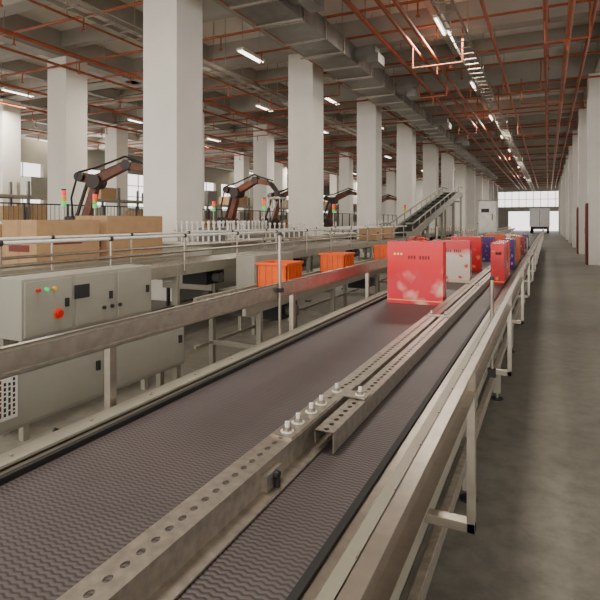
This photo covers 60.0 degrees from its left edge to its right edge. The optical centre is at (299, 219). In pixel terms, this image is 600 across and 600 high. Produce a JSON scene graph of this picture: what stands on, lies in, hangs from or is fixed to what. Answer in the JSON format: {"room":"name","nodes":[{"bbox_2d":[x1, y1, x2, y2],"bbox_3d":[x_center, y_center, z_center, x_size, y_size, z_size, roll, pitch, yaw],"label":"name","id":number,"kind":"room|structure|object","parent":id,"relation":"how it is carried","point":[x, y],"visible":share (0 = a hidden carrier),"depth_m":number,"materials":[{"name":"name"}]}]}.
{"room":"factory floor","nodes":[
{"label":"factory floor","id":0,"kind":"room"},
{"bbox_2d":[21,138,329,224],"bbox_3d":[-11.543,-2.200,48.159,0.300,7.600,95.000,0,0,25],"label":"wall","id":1,"kind":"structure","parent":0,"point":[32,151],"depth_m":39.91,"materials":[{"name":"paint"}]},
{"bbox_2d":[0,230,599,599],"bbox_3d":[6.258,1.700,39.836,39.600,0.200,95.300,0,0,25],"label":"floor","id":2,"kind":"structure","parent":0,"point":[537,535],"depth_m":3.74,"materials":[{"name":"concrete"}]},
{"bbox_2d":[0,99,20,205],"bbox_3d":[-12.916,-1.800,22.806,0.850,6.800,0.850,0,0,25],"label":"concrete column","id":3,"kind":"structure","parent":2,"relation":"on","point":[10,116],"depth_m":22.52,"materials":[{"name":"white concrete"}]},
{"bbox_2d":[61,189,65,219],"bbox_3d":[-5.271,0.455,11.598,0.200,2.290,0.200,0,0,25],"label":"light","id":4,"kind":"object","parent":2,"relation":"on","point":[63,193],"visible":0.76,"depth_m":11.56,"materials":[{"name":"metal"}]},
{"bbox_2d":[48,56,86,219],"bbox_3d":[-7.596,-1.800,17.001,0.850,6.800,0.850,0,0,25],"label":"concrete column","id":5,"kind":"structure","parent":2,"relation":"on","point":[67,89],"depth_m":16.66,"materials":[{"name":"white concrete"}]},
{"bbox_2d":[0,264,150,441],"bbox_3d":[-1.819,1.015,4.385,0.340,1.170,1.350,0,0,25],"label":"cabinet","id":6,"kind":"object","parent":2,"relation":"on","point":[32,306],"visible":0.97,"depth_m":4.09,"materials":[{"name":"metal"}]},
{"bbox_2d":[0,326,183,435],"bbox_3d":[-1.417,1.180,3.556,0.280,0.840,1.700,0,0,25],"label":"base cabinet","id":7,"kind":"object","parent":2,"relation":"on","point":[44,392],"visible":0.62,"depth_m":3.36,"materials":[{"name":"metal"}]},
{"bbox_2d":[0,375,17,422],"bbox_3d":[-1.612,0.980,2.857,0.004,0.240,0.130,0,0,25],"label":"vent grille","id":8,"kind":"object","parent":7,"relation":"attached to","point":[8,386],"visible":0.99,"depth_m":2.87,"materials":[{"name":"white metal"}]},
{"bbox_2d":[2,254,183,304],"bbox_3d":[-3.532,1.080,7.113,1.700,1.040,4.000,0,0,25],"label":"steel table","id":9,"kind":"object","parent":2,"relation":"on","point":[17,270],"visible":0.08,"depth_m":6.76,"materials":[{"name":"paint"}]},
{"bbox_2d":[2,220,98,266],"bbox_3d":[-3.235,0.278,6.805,0.653,0.563,0.955,0,0,27],"label":"cardboard box","id":10,"kind":"object","parent":9,"relation":"on","point":[10,228],"visible":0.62,"depth_m":6.47,"materials":[{"name":"brown cardboard"}]},
{"bbox_2d":[75,216,161,259],"bbox_3d":[-2.719,0.247,7.888,0.653,0.623,1.105,0,0,28],"label":"cardboard box","id":11,"kind":"object","parent":9,"relation":"on","point":[107,224],"visible":0.62,"depth_m":7.59,"materials":[{"name":"brown cardboard"}]},
{"bbox_2d":[93,192,96,215],"bbox_3d":[-5.164,0.455,13.099,0.200,2.290,0.200,0,0,25],"label":"light","id":12,"kind":"object","parent":2,"relation":"on","point":[94,193],"visible":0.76,"depth_m":13.05,"materials":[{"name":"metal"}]},
{"bbox_2d":[65,156,142,219],"bbox_3d":[-4.987,-0.074,14.250,2.960,3.348,1.000,0,0,5],"label":"robot","id":13,"kind":"object","parent":2,"relation":"on","point":[95,182],"visible":0.44,"depth_m":14.14,"materials":[{"name":"metal"}]},
{"bbox_2d":[105,124,127,215],"bbox_3d":[-10.117,-1.800,28.673,0.850,6.800,0.850,0,0,25],"label":"concrete column","id":14,"kind":"structure","parent":2,"relation":"on","point":[116,140],"depth_m":28.37,"materials":[{"name":"white concrete"}]},
{"bbox_2d":[143,0,202,301],"bbox_3d":[-2.603,-1.800,10.698,0.850,6.800,0.850,0,0,25],"label":"concrete column","id":15,"kind":"structure","parent":2,"relation":"on","point":[172,29],"depth_m":10.36,"materials":[{"name":"white concrete"}]},
{"bbox_2d":[0,176,356,232],"bbox_3d":[-2.517,-0.135,40.836,1.200,3.469,47.650,0,0,25],"label":"storage rack","id":16,"kind":"object","parent":2,"relation":"on","point":[34,188],"visible":0.13,"depth_m":25.05,"materials":[{"name":"metal"}]},
{"bbox_2d":[0,202,396,238],"bbox_3d":[1.567,0.550,34.706,0.050,2.100,56.000,0,0,25],"label":"fence","id":17,"kind":"object","parent":2,"relation":"on","point":[3,203],"visible":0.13,"depth_m":19.03,"materials":[{"name":"metal"}]},
{"bbox_2d":[0,225,406,344],"bbox_3d":[-0.771,0.884,9.231,0.964,1.432,18.000,0,0,25],"label":"conveyor","id":18,"kind":"object","parent":2,"relation":"on","point":[207,269],"visible":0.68,"depth_m":7.44,"materials":[{"name":"metal"}]},
{"bbox_2d":[359,228,379,239],"bbox_3d":[2.027,0.384,15.097,0.503,0.363,0.455,0,0,25],"label":"cardboard box","id":19,"kind":"object","parent":18,"relation":"on","point":[370,230],"visible":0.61,"depth_m":14.90,"materials":[{"name":"brown cardboard"}]},
{"bbox_2d":[376,226,394,237],"bbox_3d":[2.716,0.384,16.542,0.503,0.363,0.455,0,0,25],"label":"cardboard box","id":20,"kind":"object","parent":18,"relation":"on","point":[388,229],"visible":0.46,"depth_m":16.31,"materials":[{"name":"brown cardboard"}]},
{"bbox_2d":[203,103,203,218],"bbox_3d":[-4.798,-1.800,22.868,0.850,6.800,0.850,0,0,25],"label":"concrete column","id":21,"kind":"structure","parent":2,"relation":"on","point":[203,103],"depth_m":22.99,"materials":[{"name":"white concrete"}]},
{"bbox_2d":[162,221,261,305],"bbox_3d":[-1.688,0.807,10.167,1.180,1.585,1.780,0,0,25],"label":"machine","id":22,"kind":"object","parent":2,"relation":"on","point":[229,273],"visible":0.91,"depth_m":9.64,"materials":[{"name":"paint"}]},
{"bbox_2d":[212,200,214,220],"bbox_3d":[-2.973,0.455,17.926,0.200,2.290,0.200,0,0,25],"label":"light","id":23,"kind":"object","parent":2,"relation":"on","point":[213,201],"visible":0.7,"depth_m":17.88,"materials":[{"name":"metal"}]},
{"bbox_2d":[234,152,248,224],"bbox_3d":[-4.521,-1.800,40.407,0.850,6.800,0.850,0,0,25],"label":"concrete column","id":24,"kind":"structure","parent":2,"relation":"on","point":[241,167],"depth_m":40.08,"materials":[{"name":"white concrete"}]},
{"bbox_2d":[221,221,273,238],"bbox_3d":[-1.647,0.807,15.188,1.030,1.585,2.080,0,0,25],"label":"machine","id":25,"kind":"object","parent":2,"relation":"on","point":[259,235],"visible":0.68,"depth_m":14.92,"materials":[{"name":"paint"}]},
{"bbox_2d":[217,174,286,228],"bbox_3d":[-1.895,-0.074,19.909,2.960,3.348,1.000,0,0,28],"label":"robot","id":26,"kind":"object","parent":2,"relation":"on","point":[236,193],"visible":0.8,"depth_m":19.99,"materials":[{"name":"metal"}]},
{"bbox_2d":[226,238,288,248],"bbox_3d":[-1.835,1.009,12.065,3.100,1.182,0.904,0,0,25],"label":"conveyor","id":27,"kind":"object","parent":2,"relation":"on","point":[226,238],"visible":0.05,"depth_m":11.83,"materials":[{"name":"metal"}]},
{"bbox_2d":[253,124,273,227],"bbox_3d":[-2.000,-1.800,28.735,0.850,6.800,0.850,0,0,25],"label":"concrete column","id":28,"kind":"structure","parent":2,"relation":"on","point":[263,149],"depth_m":28.39,"materials":[{"name":"white concrete"}]},
{"bbox_2d":[262,198,265,228],"bbox_3d":[-1.104,0.455,16.037,0.200,2.290,0.200,0,0,25],"label":"light","id":29,"kind":"object","parent":2,"relation":"on","point":[263,199],"visible":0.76,"depth_m":16.02,"materials":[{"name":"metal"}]},
{"bbox_2d":[236,251,292,335],"bbox_3d":[-0.485,1.050,7.765,0.340,1.100,1.200,0,0,25],"label":"cabinet","id":30,"kind":"object","parent":2,"relation":"on","point":[246,269],"visible":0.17,"depth_m":7.26,"materials":[{"name":"metal"}]},
{"bbox_2d":[0,223,543,599],"bbox_3d":[5.940,0.842,14.783,1.595,1.516,34.200,0,0,25],"label":"conveyor","id":31,"kind":"object","parent":2,"relation":"on","point":[313,460],"visible":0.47,"depth_m":1.77,"materials":[{"name":"metal"}]},
{"bbox_2d":[387,236,445,305],"bbox_3d":[1.202,0.508,5.354,0.562,0.683,0.223,0,0,24],"label":"gift box","id":32,"kind":"object","parent":31,"relation":"on","point":[416,270],"visible":0.95,"depth_m":5.25,"materials":[{"name":"red cardboard"}]},
{"bbox_2d":[432,236,471,282],"bbox_3d":[2.102,0.538,7.195,0.502,0.623,0.203,0,0,25],"label":"gift box","id":33,"kind":"object","parent":31,"relation":"on","point":[458,252],"visible":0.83,"depth_m":7.07,"materials":[{"name":"white cardboard"}]},
{"bbox_2d":[451,233,481,270],"bbox_3d":[2.832,0.538,8.842,0.480,0.623,0.200,0,0,25],"label":"gift box","id":34,"kind":"object","parent":31,"relation":"on","point":[476,240],"visible":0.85,"depth_m":8.69,"materials":[{"name":"red cardboard"}]},
{"bbox_2d":[478,234,494,260],"bbox_3d":[3.822,0.573,10.918,0.500,0.553,0.250,0,0,25],"label":"gift box","id":35,"kind":"object","parent":31,"relation":"on","point":[486,241],"visible":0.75,"depth_m":10.76,"materials":[{"name":"purple cardboard"}]},
{"bbox_2d":[484,232,505,240],"bbox_3d":[4.925,0.573,13.162,0.500,0.553,0.300,0,0,25],"label":"gift box","id":36,"kind":"object","parent":31,"relation":"on","point":[496,236],"visible":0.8,"depth_m":13.00,"materials":[{"name":"orange cardboard"}]},
{"bbox_2d":[491,239,506,283],"bbox_3d":[2.725,0.553,7.120,0.172,0.593,0.503,0,0,25],"label":"gift box","id":37,"kind":"object","parent":31,"relation":"on","point":[498,249],"visible":0.96,"depth_m":6.89,"materials":[{"name":"red cardboard"}]},
{"bbox_2d":[495,237,509,278],"bbox_3d":[3.005,0.553,7.707,0.172,0.593,0.503,0,0,25],"label":"gift box","id":38,"kind":"object","parent":31,"relation":"on","point":[507,241],"visible":0.3,"depth_m":7.58,"materials":[{"name":"red cardboard"}]},
{"bbox_2d":[504,236,515,268],"bbox_3d":[3.716,0.563,9.196,0.170,0.573,0.500,0,0,25],"label":"gift box","id":39,"kind":"object","parent":31,"relation":"on","point":[512,240],"visible":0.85,"depth_m":8.95,"materials":[{"name":"purple cardboard"}]},
{"bbox_2d":[510,233,520,261],"bbox_3d":[4.447,0.563,10.731,0.170,0.573,0.500,0,0,25],"label":"gift box","id":40,"kind":"object","parent":31,"relation":"on","point":[518,238],"visible":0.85,"depth_m":10.49,"materials":[{"name":"orange cardboard"}]},
{"bbox_2d":[517,234,524,254],"bbox_3d":[5.481,0.598,12.897,0.170,0.503,0.500,0,0,25],"label":"gift box","id":41,"kind":"object","parent":31,"relation":"on","point":[522,237],"visible":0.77,"depth_m":12.66,"materials":[{"name":"red cardboard"}]},
{"bbox_2d":[522,234,528,248],"bbox_3d":[6.772,0.613,15.605,0.170,0.473,0.500,0,0,25],"label":"gift box","id":42,"kind":"object","parent":31,"relation":"on","point":[525,235],"visible":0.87,"depth_m":15.37,"materials":[{"name":"purple cardboard"}]},
{"bbox_2d":[261,188,287,236],"bbox_3d":[-0.444,-0.074,25.384,2.960,3.348,1.000,0,0,-26],"label":"robot","id":43,"kind":"object","parent":2,"relation":"on","point":[273,219],"visible":0.28,"depth_m":24.90,"materials":[{"name":"metal"}]},
{"bbox_2d":[274,161,286,214],"bbox_3d":[-1.723,-1.800,46.274,0.850,6.800,0.850,0,0,25],"label":"concrete column","id":44,"kind":"structure","parent":2,"relation":"on","point":[280,170],"depth_m":45.93,"materials":[{"name":"white concrete"}]},
{"bbox_2d":[193,258,386,364],"bbox_3d":[2.641,1.195,12.368,0.680,0.810,16.000,0,0,25],"label":"conveyor","id":45,"kind":"object","parent":2,"relation":"on","point":[268,311],"visible":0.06,"depth_m":6.06,"materials":[{"name":"metal"}]},
{"bbox_2d":[255,260,303,286],"bbox_3d":[-0.243,0.655,6.320,0.430,0.300,0.450,0,0,25],"label":"crate","id":46,"kind":"object","parent":45,"relation":"on","point":[267,271],"visible":0.66,"depth_m":6.16,"materials":[{"name":"plastic"}]},
{"bbox_2d":[319,252,354,272],"bbox_3d":[0.575,0.655,8.035,0.430,0.300,0.450,0,0,25],"label":"crate","id":47,"kind":"object","parent":45,"relation":"on","point":[329,261],"visible":0.7,"depth_m":7.86,"materials":[{"name":"plastic"}]},
{"bbox_2d":[373,244,386,259],"bbox_3d":[1.737,0.655,10.472,0.430,0.300,0.450,0,0,25],"label":"crate","id":48,"kind":"object","parent":45,"relation":"on","point":[380,251],"visible":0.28,"depth_m":10.32,"materials":[{"name":"plastic"}]},
{"bbox_2d":[258,222,332,270],"bbox_3d":[-0.076,0.833,13.663,1.180,1.535,2.080,0,0,25],"label":"conveyor","id":49,"kind":"object","parent":2,"relation":"on","point":[316,258],"visible":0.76,"depth_m":13.30,"materials":[{"name":"metal"}]},
{"bbox_2d":[288,54,322,271],"bbox_3d":[0.195,-1.800,16.565,0.850,6.800,0.850,0,0,25],"label":"concrete column","id":50,"kind":"structure","parent":2,"relation":"on","point":[305,79],"depth_m":16.21,"materials":[{"name":"white concrete"}]},
{"bbox_2d":[277,229,354,238],"bbox_3d":[-0.465,1.034,20.164,0.904,1.132,26.000,0,0,25],"label":"conveyor","id":51,"kind":"object","parent":2,"relation":"on","point":[344,229],"visible":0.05,"depth_m":24.68,"materials":[{"name":"metal"}]},
{"bbox_2d":[282,232,372,261],"bbox_3d":[0.963,1.009,17.932,3.100,1.182,0.904,0,0,25],"label":"conveyor","id":52,"kind":"object","parent":2,"relation":"on","point":[343,239],"visible":0.17,"depth_m":17.70,"materials":[{"name":"metal"}]},
{"bbox_2d":[332,203,334,237],"bbox_3d":[1.389,0.455,21.496,0.200,2.290,0.200,0,0,25],"label":"light","id":53,"kind":"object","parent":2,"relation":"on","point":[333,204],"visible":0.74,"depth_m":21.47,"materials":[{"name":"metal"}]},
{"bbox_2d":[330,174,338,212],"bbox_3d":[3.873,-1.800,58.008,0.850,6.800,0.850,0,0,25],"label":"concrete column","id":54,"kind":"structure","parent":2,"relation":"on","point":[334,181],"depth_m":57.61,"materials":[{"name":"white concrete"}]},
{"bbox_2d":[323,188,356,234],"bbox_3d":[2.435,-0.074,28.300,2.960,3.348,1.000,0,0,20],"label":"robot","id":55,"kind":"object","parent":2,"relation":"on","point":[328,222],"visible":0.39,"depth_m":28.32,"materials":[{"name":"metal"}]},
{"bbox_2d":[339,152,352,231],"bbox_3d":[3.596,-1.800,40.469,0.850,6.800,0.850,0,0,25],"label":"concrete column","id":56,"kind":"structure","parent":2,"relation":"on","point":[345,163],"depth_m":40.11,"materials":[{"name":"white concrete"}]},
{"bbox_2d":[353,177,356,232],"bbox_3d":[6.671,-1.800,63.874,0.850,6.800,0.850,0,0,25],"label":"concrete column","id":57,"kind":"structure","parent":2,"relation":"on","point":[354,181],"depth_m":63.36,"materials":[{"name":"white concrete"}]},
{"bbox_2d":[357,98,381,257],"bbox_3d":[2.993,-1.800,22.431,0.850,6.800,0.850,0,0,25],"label":"concrete column","id":58,"kind":"structure","parent":2,"relation":"on","point":[369,115],"depth_m":22.06,"materials":[{"name":"white concrete"}]},
{"bbox_2d":[347,229,417,237],"bbox_3d":[3.761,1.009,23.799,3.100,1.182,0.904,0,0,25],"label":"conveyor","id":59,"kind":"object","parent":2,"relation":"on","point":[347,229],"visible":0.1,"depth_m":23.97,"materials":[{"name":"metal"}]},
{"bbox_2d":[382,184,385,222],"bbox_3d":[12.267,-1.800,75.608,0.850,6.800,0.850,0,0,25],"label":"concrete column","id":60,"kind":"structure","parent":2,"relation":"on","point":[383,186],"depth_m":75.15,"materials":[{"name":"white concrete"}]},
{"bbox_2d":[363,220,404,252],"bbox_3d":[3.415,0.807,20.751,1.180,1.585,2.480,0,0,25],"label":"machine","id":61,"kind":"object","parent":2,"relation":"on","point":[368,220],"visible":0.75,"depth_m":20.18,"materials":[{"name":"paint"}]},
{"bbox_2d":[382,194,396,201],"bbox_3d":[5.690,-0.074,35.157,2.960,3.348,1.000,0,0,14],"label":"robot","id":62,"kind":"object","parent":2,"relation":"on","point":[387,197],"visible":0.18,"depth_m":34.96,"materials":[{"name":"metal"}]},
{"bbox_2d":[386,168,396,225],"bbox_3d":[9.192,-1.800,52.203,0.850,6.800,0.850,0,0,25],"label":"concrete column","id":63,"kind":"structure","parent":2,"relation":"on","point":[391,177],"depth_m":51.85,"materials":[{"name":"white concrete"}]},
{"bbox_2d":[397,123,415,222],"bbox_3d":[5.791,-1.800,28.298,0.850,6.800,0.850,0,0,25],"label":"concrete column","id":64,"kind":"structure","parent":2,"relation":"on","point":[406,138],"depth_m":27.94,"materials":[{"name":"white concrete"}]},
{"bbox_2d":[416,178,422,232],"bbox_3d":[14.788,-1.800,63.936,0.850,6.800,0.850,0,0,25],"label":"concrete column","id":65,"kind":"structure","parent":2,"relation":"on","point":[419,184],"depth_m":63.55,"materials":[{"name":"white concrete"}]},
{"bbox_2d":[382,186,462,240],"bbox_3d":[5.854,-0.090,23.078,0.920,3.380,12.500,0,0,25],"label":"conveyor","id":66,"kind":"object","parent":2,"relation":"on","point":[419,221],"visible":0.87,"depth_m":22.48,"materials":[{"name":"metal"}]},
{"bbox_2d":[423,140,437,232],"bbox_3d":[8.589,-1.800,34.165,0.850,6.800,0.850,0,0,25],"label":"concrete column","id":67,"kind":"structure","parent":2,"relation":"on","point":[430,151],"depth_m":33.77,"materials":[{"name":"white concrete"}]},
{"bbox_2d":[412,227,459,240],"bbox_3d":[8.360,1.034,31.466,0.904,1.132,14.000,0,0,25],"label":"conveyor","id":68,"kind":"object","parent":2,"relation":"on","point":[448,233],"visible":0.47,"depth_m":31.00,"materials":[{"name":"metal"}]},
{"bbox_2d":[438,185,440,230],"bbox_3d":[20.384,-1.800,75.670,0.850,6.800,0.850,0,0,25],"label":"concrete column","id":69,"kind":"structure","parent":2,"relation":"on","point":[439,191],"depth_m":75.28,"materials":[{"name":"white concrete"}]},
{"bbox_2d":[441,152,453,238],"bbox_3d":[11.387,-1.800,40.032,0.850,6.800,0.850,0,0,25],"label":"concrete column","id":70,"kind":"structure","parent":2,"relation":"on","point":[447,161],"depth_m":39.63,"materials":[{"name":"white concrete"}]},
{"bbox_2d":[455,160,465,235],"bbox_3d":[14.185,-1.800,45.899,0.850,6.800,0.850,0,0,25],"label":"concrete column","id":71,"kind":"structure","parent":2,"relation":"on","point":[460,169],"depth_m":45.53,"materials":[{"name":"white concrete"}]},
{"bbox_2d":[466,167,475,235],"bbox_3d":[16.983,-1.800,51.766,0.850,6.800,0.850,0,0,25],"label":"concrete column","id":72,"kind":"structure","parent":2,"relation":"on","point":[470,175],"depth_m":51.40,"materials":[{"name":"white concrete"}]},
{"bbox_2d":[476,173,482,233],"bbox_3d":[19.781,-1.800,57.633,0.850,6.800,0.850,0,0,25],"label":"concrete column","id":73,"kind":"structure","parent":2,"relation":"on","point":[479,179],"depth_m":57.23,"materials":[{"name":"white concrete"}]},
{"bbox_2d":[457,226,510,235],"bbox_3d":[11.116,1.034,30.160,0.904,1.132,20.014,0,0,25],"label":"conveyor","id":74,"kind":"object","parent":2,"relation":"on","point":[498,228],"visible":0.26,"depth_m":27.12,"materials":[{"name":"metal"}]},
{"bbox_2d":[483,178,488,199],"bbox_3d":[22.579,-1.800,63.500,0.850,6.800,0.850,0,0,25],"label":"concrete column","id":75,"kind":"structure","parent":2,"relation":"on","point":[485,181],"depth_m":63.12,"materials":[{"name":"white concrete"}]},
{"bbox_2d":[478,200,497,233],"bbox_3d":[7.524,0.405,20.830,0.710,2.390,0.580,0,0,25],"label":"tall cabinet","id":76,"kind":"object","parent":2,"relation":"on","point":[487,208],"visible":0.68,"depth_m":20.61,"materials":[{"name":"metal"}]},
{"bbox_2d":[489,181,493,199],"bbox_3d":[25.377,-1.800,69.367,0.850,6.800,0.850,0,0,25],"label":"concrete column","id":77,"kind":"structure","parent":2,"relation":"on","point":[491,185],"depth_m":68.95,"materials":[{"name":"white concrete"}]},
{"bbox_2d":[494,185,497,225],"bbox_3d":[28.175,-1.800,75.234,0.850,6.800,0.850,0,0,25],"label":"concrete column","id":78,"kind":"structure","parent":2,"relation":"on","point":[495,186],"depth_m":74.73,"materials":[{"name":"white concrete"}]},
{"bbox_2d":[529,208,549,232],"bbox_3d":[29.876,0.097,64.734,2.200,2.994,6.660,0,0,25],"label":"truck","id":79,"kind":"object","parent":2,"relation":"on","point":[539,218],"visible":0.97,"depth_m":61.80,"materials":[{"name":"paint"}]},
{"bbox_2d":[558,183,558,231],"bbox_3d":[36.010,-1.800,71.497,0.850,6.800,0.850,0,0,25],"label":"concrete column","id":80,"kind":"structure","parent":2,"relation":"on","point":[558,183],"depth_m":71.33,"materials":[{"name":"white concrete"}]},
{"bbox_2d":[559,179,559,232],"bbox_3d":[33.212,-1.800,65.630,0.850,6.800,0.850,0,0,25],"label":"concrete column","id":81,"kind":"structure","parent":2,"relation":"on","point":[559,179],"depth_m":65.42,"materials":[{"name":"white concrete"}]},
{"bbox_2d":[560,176,561,233],"bbox_3d":[30.414,-1.800,59.764,0.850,6.800,0.850,0,0,25],"label":"concrete column","id":82,"kind":"structure","parent":2,"relation":"on","point":[560,176],"depth_m":59.72,"materials":[{"name":"white concrete"}]},
{"bbox_2d":[562,170,562,234],"bbox_3d":[27.616,-1.800,53.897,0.850,6.800,0.850,0,0,25],"label":"concrete column","id":83,"kind":"structure","parent":2,"relation":"on","point":[562,170],"depth_m":53.67,"materials":[{"name":"white concrete"}]},
{"bbox_2d":[563,163,565,236],"bbox_3d":[24.818,-1.800,48.030,0.850,6.800,0.850,0,0,25],"label":"concrete column","id":84,"kind":"structure","parent":2,"relation":"on","point":[564,164],"depth_m":47.79,"materials":[{"name":"white concrete"}]},
{"bbox_2d":[566,156,567,239],"bbox_3d":[22.020,-1.800,42.163,0.850,6.800,0.850,0,0,25],"label":"concrete column","id":85,"kind":"structure","parent":2,"relation":"on","point":[566,156],"depth_m":41.93,"materials":[{"name":"white concrete"}]},
{"bbox_2d":[568,146,571,242],"bbox_3d":[19.221,-1.800,36.296,0.850,6.800,0.850,0,0,25],"label":"concrete column","id":86,"kind":"structure","parent":2,"relation":"on","point":[569,147],"depth_m":36.06,"materials":[{"name":"white concrete"}]},
{"bbox_2d":[572,130,577,247],"bbox_3d":[16.423,-1.800,30.429,0.850,6.800,0.850,0,0,25],"label":"concrete column","id":87,"kind":"structure","parent":2,"relation":"on","point":[574,137],"depth_m":30.19,"materials":[{"name":"white concrete"}]},
{"bbox_2d":[578,108,586,253],"bbox_3d":[13.625,-1.800,24.562,0.850,6.800,0.850,0,0,25],"label":"concrete column","id":88,"kind":"structure","parent":2,"relation":"on","point":[582,113],"depth_m":24.29,"materials":[{"name":"white concrete"}]},
{"bbox_2d":[576,207,578,253],"bbox_3d":[13.192,0.500,24.752,0.085,2.200,0.780,0,0,25],"label":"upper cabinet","id":89,"kind":"object","parent":88,"relation":"attached to","point":[577,208],"visible":0.93,"depth_m":24.40,"materials":[{"name":"red paint"}]},
{"bbox_2d":[587,73,599,264],"bbox_3d":[10.827,-1.800,18.695,0.850,6.800,0.850,0,0,25],"label":"concrete column","id":90,"kind":"structure","parent":2,"relation":"on","point":[593,84],"depth_m":18.43,"materials":[{"name":"white concrete"}]},
{"bbox_2d":[584,203,587,264],"bbox_3d":[10.394,0.500,18.885,0.085,2.200,0.780,0,0,25],"label":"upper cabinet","id":91,"kind":"object","parent":90,"relation":"attached to","point":[586,204],"visible":0.99,"depth_m":18.56,"materials":[{"name":"red paint"}]},
{"bbox_3d":[-4.098,1.528,20.678,1.000,0.145,1.200,0,0,25],"label":"pallet","id":92,"kind":"object","parent":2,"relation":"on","visible":0},
{"bbox_3d":[-3.872,1.272,20.570,0.463,0.363,0.365,0,0,25],"label":"cardboard box","id":93,"kind":"object","parent":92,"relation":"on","visible":0},
{"bbox_3d":[-3.872,0.902,20.570,0.463,0.363,0.365,0,0,25],"label":"cardboard box","id":94,"kind":"object","parent":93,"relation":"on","visible":0},
{"bbox_3d":[-3.872,0.532,20.570,0.463,0.363,0.365,0,0,25],"label":"cardboard box","id":95,"kind":"object","parent":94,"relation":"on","visible":0},
{"bbox_2d":[203,219,209,227],"bbox_3d":[-3.872,0.162,20.570,0.463,0.363,0.365,0,0,25],"label":"cardboard box","id":96,"kind":"object","parent":95,"relation":"on","point":[205,220],"visible":0.27,"depth_m":20.45,"materials":[{"name":"brown cardboard"}]},
{"bbox_2d":[0,0,599,185],"bbox_3d":[5.786,-5.700,38.848,39.600,1.000,97.490,0,0,25],"label":"ceiling","id":97,"kind":"structure","parent":0,"point":[523,28],"depth_m":19.08,"materials":[{"name":"paint"}]},
{"bbox_2d":[0,87,35,96],"bbox_3d":[-10.840,-5.428,20.016,0.240,1.143,1.300,0,0,25],"label":"lamp","id":98,"kind":"object","parent":97,"relation":"hanging from","point":[1,88],"visible":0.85,"depth_m":19.89,"materials":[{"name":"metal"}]},
{"bbox_2d":[127,118,142,122],"bbox_3d":[-8.041,-5.428,25.883,0.240,1.143,1.300,0,0,25],"label":"lamp","id":99,"kind":"object","parent":97,"relation":"hanging from","point":[129,119],"visible":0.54,"depth_m":25.59,"materials":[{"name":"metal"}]},
{"bbox_2d":[206,137,221,141],"bbox_3d":[-5.243,-5.428,31.749,0.240,1.143,1.300,0,0,25],"label":"lamp","id":100,"kind":"object","parent":97,"relation":"hanging from","point":[209,138],"visible":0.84,"depth_m":31.54,"materials":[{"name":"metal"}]},
{"bbox_2d":[236,20,265,62],"bbox_3d":[-1.452,-5.428,15.539,0.240,1.143,1.300,0,0,25],"label":"lamp","id":101,"kind":"object","parent":97,"relation":"hanging from","point":[242,50],"visible":0.88,"depth_m":15.30,"materials":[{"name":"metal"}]},
{"bbox_2d":[255,104,272,111],"bbox_3d":[-1.543,-5.428,22.783,0.240,1.143,1.300,0,0,25],"label":"lamp","id":102,"kind":"object","parent":97,"relation":"hanging from","point":[261,106],"visible":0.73,"depth_m":22.52,"materials":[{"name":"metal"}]},
{"bbox_2d":[45,0,534,189],"bbox_3d":[14.656,-5.150,36.773,12.622,1.700,89.000,0,0,25],"label":"cable tray","id":103,"kind":"object","parent":97,"relation":"hanging from","point":[77,3],"visible":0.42,"depth_m":15.17,"materials":[{"name":"metal"}]},
{"bbox_2d":[0,0,599,189],"bbox_3d":[7.742,-4.925,40.624,33.000,2.150,90.000,0,0,25],"label":"sprinkler pipework","id":104,"kind":"object","parent":97,"relation":"hanging from","point":[571,3],"visible":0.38,"depth_m":18.57,"materials":[{"name":"metal"}]},
{"bbox_2d":[324,97,340,104],"bbox_3d":[1.346,-5.428,21.406,0.240,1.143,1.300,0,0,25],"label":"lamp","id":105,"kind":"object","parent":97,"relation":"hanging from","point":[332,100],"visible":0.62,"depth_m":21.20,"materials":[{"name":"metal"}]},
{"bbox_2d":[222,0,498,179],"bbox_3d":[9.347,-5.075,30.981,1.800,1.850,56.025,0,0,25],"label":"ventilation duct","id":106,"kind":"object","parent":97,"relation":"hanging from","point":[299,24],"visible":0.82,"depth_m":13.83,"materials":[{"name":"metal"}]},
{"bbox_2d":[433,14,451,35],"bbox_3d":[3.602,-5.428,13.128,0.240,1.143,1.300,0,0,25],"label":"lamp","id":107,"kind":"object","parent":97,"relation":"hanging from","point":[435,17],"visible":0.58,"depth_m":12.97,"materials":[{"name":"metal"}]},
{"bbox_2d":[469,59,479,90],"bbox_3d":[6.400,-5.428,18.995,0.240,1.143,1.300,0,0,25],"label":"lamp","id":108,"kind":"object","parent":97,"relation":"hanging from","point":[470,81],"visible":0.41,"depth_m":18.54,"materials":[{"name":"metal"}]},
{"bbox_2d":[488,98,495,120],"bbox_3d":[9.198,-5.428,24.862,0.240,1.143,1.300,0,0,25],"label":"lamp","id":109,"kind":"object","parent":97,"relation":"hanging from","point":[489,115],"visible":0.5,"depth_m":24.86,"materials":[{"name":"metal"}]},
{"bbox_2d":[454,182,557,229],"bbox_3d":[26.705,-2.200,82.710,39.000,7.600,0.300,0,0,25],"label":"wall","id":110,"kind":"structure","parent":0,"point":[503,212],"depth_m":79.55,"materials":[{"name":"paint"}]}
]}

